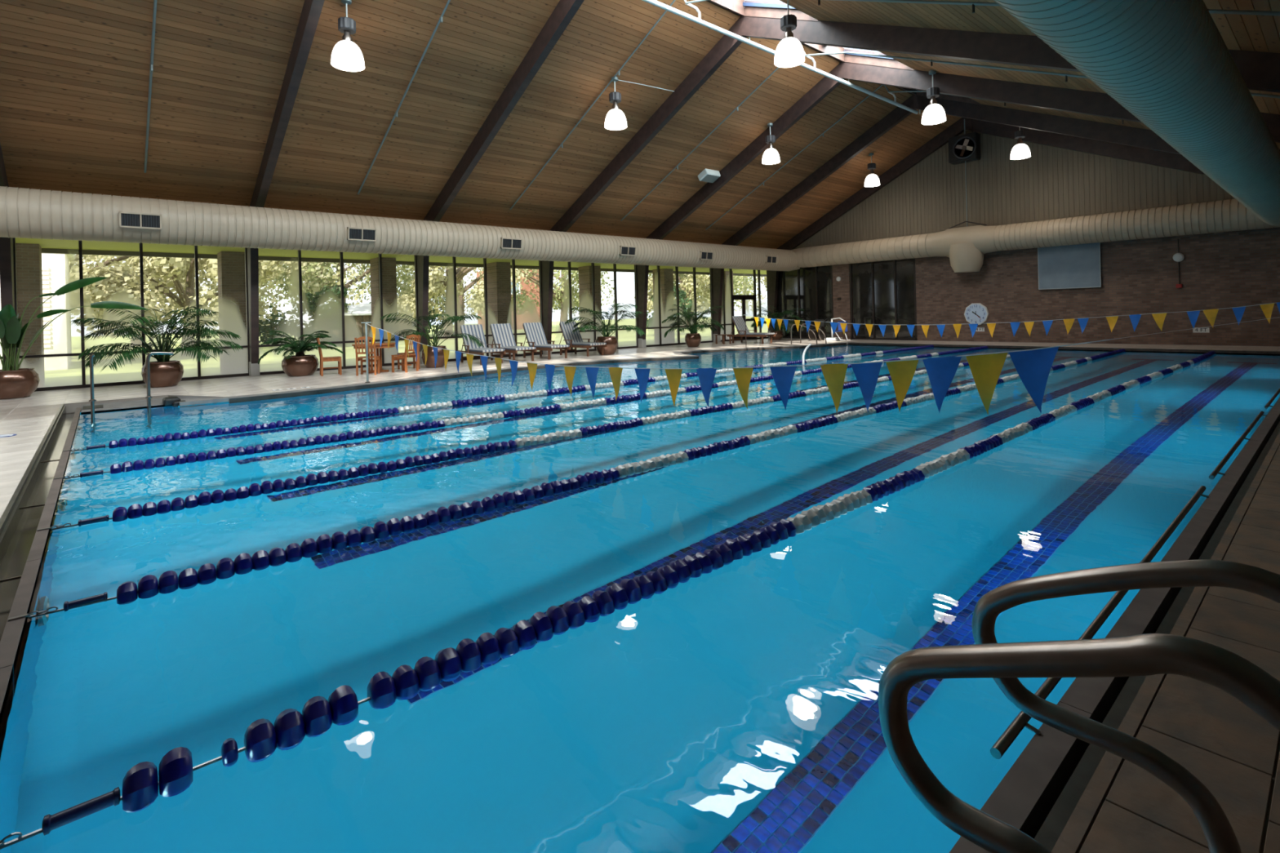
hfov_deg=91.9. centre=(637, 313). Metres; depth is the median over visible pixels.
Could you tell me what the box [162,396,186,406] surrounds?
box
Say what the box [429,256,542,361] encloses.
window
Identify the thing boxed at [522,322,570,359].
sun lounger
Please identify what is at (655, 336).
window
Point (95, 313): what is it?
oak tree
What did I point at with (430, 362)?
potted palm
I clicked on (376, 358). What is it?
dining chair
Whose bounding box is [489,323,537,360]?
sun lounger
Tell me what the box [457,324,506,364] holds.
sun lounger
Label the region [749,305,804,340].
potted palm
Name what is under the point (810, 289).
window
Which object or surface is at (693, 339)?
potted palm
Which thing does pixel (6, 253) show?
column
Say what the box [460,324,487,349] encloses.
cushion
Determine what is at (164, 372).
potted palm
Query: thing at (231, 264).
brick pier
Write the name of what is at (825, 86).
roof beam
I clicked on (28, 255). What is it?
brick pier
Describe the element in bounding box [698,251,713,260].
grille
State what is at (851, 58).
skylight
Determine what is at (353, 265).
oak tree
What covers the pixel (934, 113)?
pendant lamp
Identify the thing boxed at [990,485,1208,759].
grab bar
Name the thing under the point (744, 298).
door
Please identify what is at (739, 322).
cushion
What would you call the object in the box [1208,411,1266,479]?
grab bar
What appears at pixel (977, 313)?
wall clock
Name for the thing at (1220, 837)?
grab rail
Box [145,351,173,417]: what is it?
rail
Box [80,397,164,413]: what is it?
ledge
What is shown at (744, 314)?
stanchion
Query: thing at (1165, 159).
roof beam
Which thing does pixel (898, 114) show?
roof beam
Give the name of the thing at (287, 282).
oak tree
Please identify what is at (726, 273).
brick pier
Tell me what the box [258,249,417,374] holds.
window
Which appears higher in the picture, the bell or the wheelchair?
the bell
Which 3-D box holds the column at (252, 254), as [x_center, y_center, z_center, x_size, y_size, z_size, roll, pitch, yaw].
[-9.702,-0.148,15.662,0.200,3.460,0.620,-1,0,-41]
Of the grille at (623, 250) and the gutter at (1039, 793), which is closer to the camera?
the gutter at (1039, 793)
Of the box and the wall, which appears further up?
the wall
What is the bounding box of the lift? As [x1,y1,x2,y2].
[824,317,850,341]
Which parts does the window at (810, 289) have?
pane, rail, pane, pane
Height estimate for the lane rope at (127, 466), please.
0.159 m
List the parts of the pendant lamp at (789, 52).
stem, lamp shade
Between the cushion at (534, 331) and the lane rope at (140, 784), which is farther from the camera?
the cushion at (534, 331)
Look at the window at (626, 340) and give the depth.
23.02 m
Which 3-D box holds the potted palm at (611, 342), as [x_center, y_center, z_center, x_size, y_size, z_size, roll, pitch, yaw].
[-1.117,0.523,20.676,2.635,1.689,2.480,-1,0,-16]
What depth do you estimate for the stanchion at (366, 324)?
13.33 m
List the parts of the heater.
fan blade, fan blade, fan blade, fan blade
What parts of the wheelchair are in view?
backrest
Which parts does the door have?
frame, frame, frame, pane, pane, pane, frame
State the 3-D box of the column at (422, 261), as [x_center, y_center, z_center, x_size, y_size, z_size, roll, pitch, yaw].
[-6.388,-0.230,18.525,0.200,3.460,0.620,-1,0,-41]
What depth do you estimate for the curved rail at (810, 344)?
16.55 m
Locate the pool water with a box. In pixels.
[0,344,1279,852]
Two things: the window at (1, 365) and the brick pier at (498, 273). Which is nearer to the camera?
the window at (1, 365)
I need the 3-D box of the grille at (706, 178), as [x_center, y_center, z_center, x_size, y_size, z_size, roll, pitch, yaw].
[2.461,-4.537,20.810,0.600,0.009,0.360,-1,-26,-41]
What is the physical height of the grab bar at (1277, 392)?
0.036 m
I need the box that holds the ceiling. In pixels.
[0,0,1279,248]
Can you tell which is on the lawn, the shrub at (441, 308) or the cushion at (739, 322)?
the shrub at (441, 308)
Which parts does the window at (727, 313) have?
pane, pane, pane, rail, pane, pane, pane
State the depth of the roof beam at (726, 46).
16.98 m
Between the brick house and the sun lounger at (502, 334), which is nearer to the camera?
the sun lounger at (502, 334)
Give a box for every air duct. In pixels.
[0,186,802,271]
[797,119,1279,272]
[993,0,1279,226]
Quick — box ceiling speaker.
[697,168,720,182]
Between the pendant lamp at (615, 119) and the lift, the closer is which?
the pendant lamp at (615, 119)
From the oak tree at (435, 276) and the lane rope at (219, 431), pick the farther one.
the oak tree at (435, 276)
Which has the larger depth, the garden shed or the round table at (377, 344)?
the garden shed
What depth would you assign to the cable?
15.73 m
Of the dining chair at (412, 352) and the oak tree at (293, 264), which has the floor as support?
the dining chair at (412, 352)
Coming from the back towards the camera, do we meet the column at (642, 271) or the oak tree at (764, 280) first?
the oak tree at (764, 280)
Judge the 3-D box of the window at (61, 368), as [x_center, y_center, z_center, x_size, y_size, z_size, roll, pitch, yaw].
[-11.562,-0.141,14.465,4.266,3.540,0.110,-1,0,-41]
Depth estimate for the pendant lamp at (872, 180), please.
23.23 m
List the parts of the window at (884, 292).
pane, rail, pane, pane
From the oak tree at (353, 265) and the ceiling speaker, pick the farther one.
the oak tree at (353, 265)
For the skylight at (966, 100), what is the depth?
19.48 m
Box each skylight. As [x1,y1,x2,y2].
[709,0,818,21]
[803,43,914,70]
[897,86,981,104]
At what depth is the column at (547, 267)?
21.32 m
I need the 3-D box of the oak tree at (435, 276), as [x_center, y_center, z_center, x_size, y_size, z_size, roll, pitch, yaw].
[-13.193,-3.753,44.514,10.638,11.172,8.040,-1,0,-3]
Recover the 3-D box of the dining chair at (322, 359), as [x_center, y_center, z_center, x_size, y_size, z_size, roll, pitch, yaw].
[-7.702,1.055,15.468,0.527,0.955,0.460,-1,0,-31]
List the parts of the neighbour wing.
cornice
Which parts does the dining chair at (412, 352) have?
leg, leg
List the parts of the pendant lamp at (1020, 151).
lamp shade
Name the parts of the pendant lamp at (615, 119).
lamp shade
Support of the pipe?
hanging from the ceiling
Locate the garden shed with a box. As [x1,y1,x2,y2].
[318,303,413,340]
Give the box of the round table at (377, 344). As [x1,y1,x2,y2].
[351,342,395,373]
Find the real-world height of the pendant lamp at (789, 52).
1.279 m
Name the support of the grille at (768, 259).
attached to the air duct at (24, 213)
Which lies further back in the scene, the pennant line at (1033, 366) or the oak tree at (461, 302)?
the oak tree at (461, 302)
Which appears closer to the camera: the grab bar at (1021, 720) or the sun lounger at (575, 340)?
the grab bar at (1021, 720)
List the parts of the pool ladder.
rail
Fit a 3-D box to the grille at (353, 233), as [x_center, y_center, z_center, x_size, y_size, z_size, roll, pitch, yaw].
[-6.905,-1.990,15.523,0.680,0.319,0.127,-1,0,-41]
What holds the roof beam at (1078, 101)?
attached to the ceiling
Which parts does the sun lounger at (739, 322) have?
rail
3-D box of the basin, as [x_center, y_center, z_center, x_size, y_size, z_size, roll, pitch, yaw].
[3.126,1.958,13.030,22.310,1.270,14.300,-1,0,-41]
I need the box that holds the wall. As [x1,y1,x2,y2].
[791,130,1279,346]
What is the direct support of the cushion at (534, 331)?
on the sun lounger at (535, 337)
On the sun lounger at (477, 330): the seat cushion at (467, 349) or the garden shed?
the seat cushion at (467, 349)
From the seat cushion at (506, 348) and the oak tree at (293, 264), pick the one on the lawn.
the oak tree at (293, 264)
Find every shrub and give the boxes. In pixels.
[258,303,314,344]
[302,284,348,324]
[413,297,445,334]
[646,284,693,327]
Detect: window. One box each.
[0,355,2,369]
[13,237,249,391]
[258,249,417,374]
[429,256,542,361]
[551,262,638,353]
[645,265,713,346]
[720,268,768,341]
[776,265,834,338]
[848,257,917,340]
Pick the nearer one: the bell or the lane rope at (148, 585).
the lane rope at (148, 585)
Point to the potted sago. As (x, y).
(300, 364)
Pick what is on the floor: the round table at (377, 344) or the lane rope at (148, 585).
the round table at (377, 344)
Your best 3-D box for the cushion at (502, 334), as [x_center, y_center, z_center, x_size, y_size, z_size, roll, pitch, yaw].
[-4.194,0.694,19.382,0.680,0.756,0.437,-1,0,-39]
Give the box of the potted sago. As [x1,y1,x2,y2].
[257,330,344,376]
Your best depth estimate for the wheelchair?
26.47 m
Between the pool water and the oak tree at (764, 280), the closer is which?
the pool water
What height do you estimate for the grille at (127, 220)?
0.319 m
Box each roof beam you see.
[0,143,8,186]
[249,0,324,207]
[422,0,584,222]
[550,15,746,231]
[645,61,844,239]
[721,93,915,245]
[742,15,1279,93]
[777,117,965,249]
[842,62,1279,142]
[914,94,1279,154]
[963,117,1205,174]
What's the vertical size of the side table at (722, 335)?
0.385 m
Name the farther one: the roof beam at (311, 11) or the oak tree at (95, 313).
the oak tree at (95, 313)
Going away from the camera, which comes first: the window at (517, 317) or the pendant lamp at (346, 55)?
the pendant lamp at (346, 55)
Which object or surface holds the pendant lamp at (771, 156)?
hanging from the ceiling
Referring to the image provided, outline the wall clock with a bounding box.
[964,302,989,324]
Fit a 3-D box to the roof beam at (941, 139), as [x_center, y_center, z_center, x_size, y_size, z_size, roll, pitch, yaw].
[9.236,-4.806,26.439,0.170,4.853,9.110,-1,0,-41]
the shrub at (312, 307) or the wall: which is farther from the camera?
the shrub at (312, 307)
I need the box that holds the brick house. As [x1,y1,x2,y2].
[476,269,540,321]
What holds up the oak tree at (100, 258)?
on the lawn
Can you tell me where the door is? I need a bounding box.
[733,280,755,338]
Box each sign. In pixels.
[975,327,984,331]
[1192,327,1209,333]
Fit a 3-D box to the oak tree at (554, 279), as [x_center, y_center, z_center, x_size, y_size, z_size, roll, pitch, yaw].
[-15.709,-6.681,78.816,21.000,17.153,21.260,-1,0,-41]
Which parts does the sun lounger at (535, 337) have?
rail, leg, rail, leg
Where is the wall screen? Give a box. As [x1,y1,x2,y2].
[1037,242,1101,289]
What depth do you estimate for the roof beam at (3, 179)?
11.91 m
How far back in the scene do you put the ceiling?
13.84 m
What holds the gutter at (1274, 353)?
in the floor
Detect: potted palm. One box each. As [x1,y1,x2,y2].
[70,304,243,387]
[380,312,484,368]
[564,302,645,355]
[662,304,724,346]
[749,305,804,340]
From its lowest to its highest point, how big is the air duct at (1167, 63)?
1.680 m
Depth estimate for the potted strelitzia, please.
12.06 m
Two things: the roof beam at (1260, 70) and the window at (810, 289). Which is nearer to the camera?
the roof beam at (1260, 70)
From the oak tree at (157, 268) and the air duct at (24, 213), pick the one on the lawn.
the oak tree at (157, 268)
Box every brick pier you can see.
[15,243,44,370]
[217,251,246,333]
[369,257,396,325]
[486,262,511,324]
[577,265,601,317]
[652,268,673,314]
[720,271,733,324]
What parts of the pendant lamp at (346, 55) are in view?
stem, lamp shade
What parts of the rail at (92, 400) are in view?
post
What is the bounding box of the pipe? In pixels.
[143,0,1279,229]
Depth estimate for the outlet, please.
10.73 m
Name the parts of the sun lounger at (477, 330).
armrest, rail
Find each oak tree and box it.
[69,254,217,329]
[75,254,287,342]
[76,254,260,309]
[84,255,369,325]
[258,262,414,318]
[259,261,445,315]
[348,262,555,319]
[396,266,527,322]
[440,267,560,303]
[481,268,613,326]
[634,272,710,324]
[648,272,760,325]
[648,274,767,311]
[756,276,767,291]
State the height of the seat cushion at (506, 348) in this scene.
0.070 m
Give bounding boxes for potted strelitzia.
[0,276,148,399]
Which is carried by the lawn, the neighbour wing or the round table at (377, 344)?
the neighbour wing
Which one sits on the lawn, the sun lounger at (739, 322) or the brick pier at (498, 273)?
the brick pier at (498, 273)
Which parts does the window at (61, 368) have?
sill rail, pane, pane, pane, sill rail, pane, rail, pane, sill rail, pane, pane, sill rail, pane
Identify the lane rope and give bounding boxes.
[0,351,1216,849]
[8,348,1125,621]
[36,355,1011,531]
[53,346,988,479]
[62,344,934,451]
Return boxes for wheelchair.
[808,319,826,340]
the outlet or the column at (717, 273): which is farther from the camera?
the column at (717, 273)
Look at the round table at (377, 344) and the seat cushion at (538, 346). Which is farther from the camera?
the seat cushion at (538, 346)
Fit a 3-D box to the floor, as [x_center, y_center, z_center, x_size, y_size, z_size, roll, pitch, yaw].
[2.188,1.461,13.023,28.680,0.350,20.300,-1,0,-41]
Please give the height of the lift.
0.975 m
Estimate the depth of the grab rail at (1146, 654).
0.89 m
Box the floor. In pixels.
[0,337,1279,852]
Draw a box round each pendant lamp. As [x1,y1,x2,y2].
[330,0,364,71]
[604,76,626,130]
[761,122,780,164]
[773,0,804,67]
[864,152,879,186]
[921,70,946,124]
[1009,127,1031,159]
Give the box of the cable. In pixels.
[618,80,673,91]
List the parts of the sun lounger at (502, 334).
rail, leg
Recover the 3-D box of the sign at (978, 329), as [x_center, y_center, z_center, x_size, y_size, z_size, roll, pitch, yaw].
[12.642,0.584,22.822,0.018,0.150,0.300,-1,0,-41]
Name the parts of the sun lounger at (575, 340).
rail, leg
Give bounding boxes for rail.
[88,353,96,421]
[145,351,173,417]
[802,343,811,364]
[878,633,1279,852]
[972,559,1279,852]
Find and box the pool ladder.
[791,323,826,344]
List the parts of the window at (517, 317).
sill rail, pane, pane, pane, pane, rail, pane, pane, pane, pane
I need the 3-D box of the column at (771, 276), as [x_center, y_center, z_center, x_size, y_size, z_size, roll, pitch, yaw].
[6.534,-0.553,29.689,0.200,3.460,0.620,-1,0,-41]
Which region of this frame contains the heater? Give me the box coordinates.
[948,124,980,164]
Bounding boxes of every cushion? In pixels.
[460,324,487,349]
[465,347,504,352]
[489,323,515,347]
[495,346,536,350]
[523,322,547,346]
[528,344,569,348]
[559,321,582,343]
[566,342,606,346]
[732,315,749,333]
[739,332,774,334]
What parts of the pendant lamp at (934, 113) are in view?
lamp shade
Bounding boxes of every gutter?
[0,403,81,715]
[848,342,1279,355]
[949,397,1279,852]
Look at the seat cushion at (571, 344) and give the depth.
20.17 m
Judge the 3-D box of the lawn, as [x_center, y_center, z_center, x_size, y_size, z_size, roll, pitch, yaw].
[-36.637,2.396,73.072,220.000,0.001,121.440,-1,0,-41]
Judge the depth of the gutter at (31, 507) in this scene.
4.46 m
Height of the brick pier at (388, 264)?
3.600 m
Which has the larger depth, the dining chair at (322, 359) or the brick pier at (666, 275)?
the brick pier at (666, 275)
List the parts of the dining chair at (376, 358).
leg, leg, rail, rail, leg, leg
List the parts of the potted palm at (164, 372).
stem, stem, stem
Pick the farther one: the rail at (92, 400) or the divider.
the divider
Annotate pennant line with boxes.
[366,316,1279,414]
[748,302,1279,337]
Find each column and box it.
[0,236,16,368]
[246,248,260,376]
[416,255,429,364]
[541,260,553,355]
[636,264,648,347]
[711,267,723,342]
[766,270,778,337]
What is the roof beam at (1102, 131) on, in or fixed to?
attached to the ceiling
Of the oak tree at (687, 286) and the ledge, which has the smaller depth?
the ledge
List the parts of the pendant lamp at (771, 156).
lamp shade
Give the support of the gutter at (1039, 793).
in the floor
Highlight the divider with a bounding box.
[178,342,846,407]
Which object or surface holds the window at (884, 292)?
in the wall
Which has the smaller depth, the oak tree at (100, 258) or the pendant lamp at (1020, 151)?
the pendant lamp at (1020, 151)
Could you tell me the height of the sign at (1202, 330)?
0.150 m
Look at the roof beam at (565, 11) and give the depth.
14.38 m
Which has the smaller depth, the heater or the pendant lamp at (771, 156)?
the pendant lamp at (771, 156)
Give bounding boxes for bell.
[1173,239,1184,288]
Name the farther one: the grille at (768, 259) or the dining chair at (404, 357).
the grille at (768, 259)
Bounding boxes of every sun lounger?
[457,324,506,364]
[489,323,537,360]
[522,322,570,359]
[559,321,607,356]
[727,315,775,343]
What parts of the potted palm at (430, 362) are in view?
stem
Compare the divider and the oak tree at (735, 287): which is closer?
the divider
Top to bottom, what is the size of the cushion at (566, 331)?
0.756 m
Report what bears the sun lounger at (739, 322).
on the floor
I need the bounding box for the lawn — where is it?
[164,318,736,357]
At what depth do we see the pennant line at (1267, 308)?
14.71 m
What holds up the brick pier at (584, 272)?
on the lawn
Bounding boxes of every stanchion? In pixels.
[360,322,371,382]
[743,314,747,349]
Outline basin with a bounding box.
[0,344,1279,718]
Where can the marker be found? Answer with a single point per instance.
(4, 435)
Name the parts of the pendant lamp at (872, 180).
lamp shade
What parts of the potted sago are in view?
crown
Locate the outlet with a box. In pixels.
[82,404,103,409]
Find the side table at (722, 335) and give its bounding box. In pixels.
[715,333,731,344]
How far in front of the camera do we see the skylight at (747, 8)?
14.07 m
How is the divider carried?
on the floor
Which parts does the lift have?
backrest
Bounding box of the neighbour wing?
[0,253,75,358]
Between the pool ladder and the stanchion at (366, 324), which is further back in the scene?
the pool ladder
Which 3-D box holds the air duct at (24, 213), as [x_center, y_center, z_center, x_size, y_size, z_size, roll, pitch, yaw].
[-3.278,-2.186,19.263,28.605,1.046,1.042,-1,0,-41]
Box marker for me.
[0,434,17,437]
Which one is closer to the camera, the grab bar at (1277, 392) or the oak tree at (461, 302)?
the grab bar at (1277, 392)
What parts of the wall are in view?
gable panel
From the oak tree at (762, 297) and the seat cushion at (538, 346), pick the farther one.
the oak tree at (762, 297)
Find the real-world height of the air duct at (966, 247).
5.620 m
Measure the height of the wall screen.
1.520 m
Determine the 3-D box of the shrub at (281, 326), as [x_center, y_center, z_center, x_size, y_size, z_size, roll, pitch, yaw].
[-23.674,0.681,40.354,5.267,3.305,5.941,-1,0,-8]
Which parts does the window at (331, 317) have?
sill rail, pane, pane, pane, pane, sill rail, rail, pane, sill rail, pane, sill rail, pane, pane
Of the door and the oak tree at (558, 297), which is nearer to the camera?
the door
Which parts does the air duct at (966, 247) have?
hanger rod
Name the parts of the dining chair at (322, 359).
leg, leg, leg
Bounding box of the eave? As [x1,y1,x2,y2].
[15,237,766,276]
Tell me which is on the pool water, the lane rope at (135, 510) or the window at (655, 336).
the lane rope at (135, 510)
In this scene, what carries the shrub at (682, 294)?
on the lawn
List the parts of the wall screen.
edge trim, edge trim, edge trim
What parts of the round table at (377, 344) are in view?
leg, leg, leg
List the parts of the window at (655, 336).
pane, pane, pane, pane, rail, pane, pane, pane, pane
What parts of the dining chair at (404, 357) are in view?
leg, leg, leg, rail, leg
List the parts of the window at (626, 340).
pane, pane, pane, pane, rail, pane, pane, pane, pane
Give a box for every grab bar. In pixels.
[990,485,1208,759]
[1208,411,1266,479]
[1264,387,1279,408]
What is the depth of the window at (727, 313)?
28.12 m
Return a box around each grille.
[119,211,161,229]
[346,226,376,241]
[500,237,522,249]
[618,245,636,255]
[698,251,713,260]
[700,174,719,182]
[764,255,777,263]
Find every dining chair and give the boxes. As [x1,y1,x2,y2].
[315,337,342,376]
[354,336,380,375]
[391,334,419,372]
[396,335,421,370]
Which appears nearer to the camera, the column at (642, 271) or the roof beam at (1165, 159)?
the roof beam at (1165, 159)
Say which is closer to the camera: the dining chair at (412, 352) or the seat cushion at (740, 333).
the dining chair at (412, 352)
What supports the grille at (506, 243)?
attached to the air duct at (24, 213)

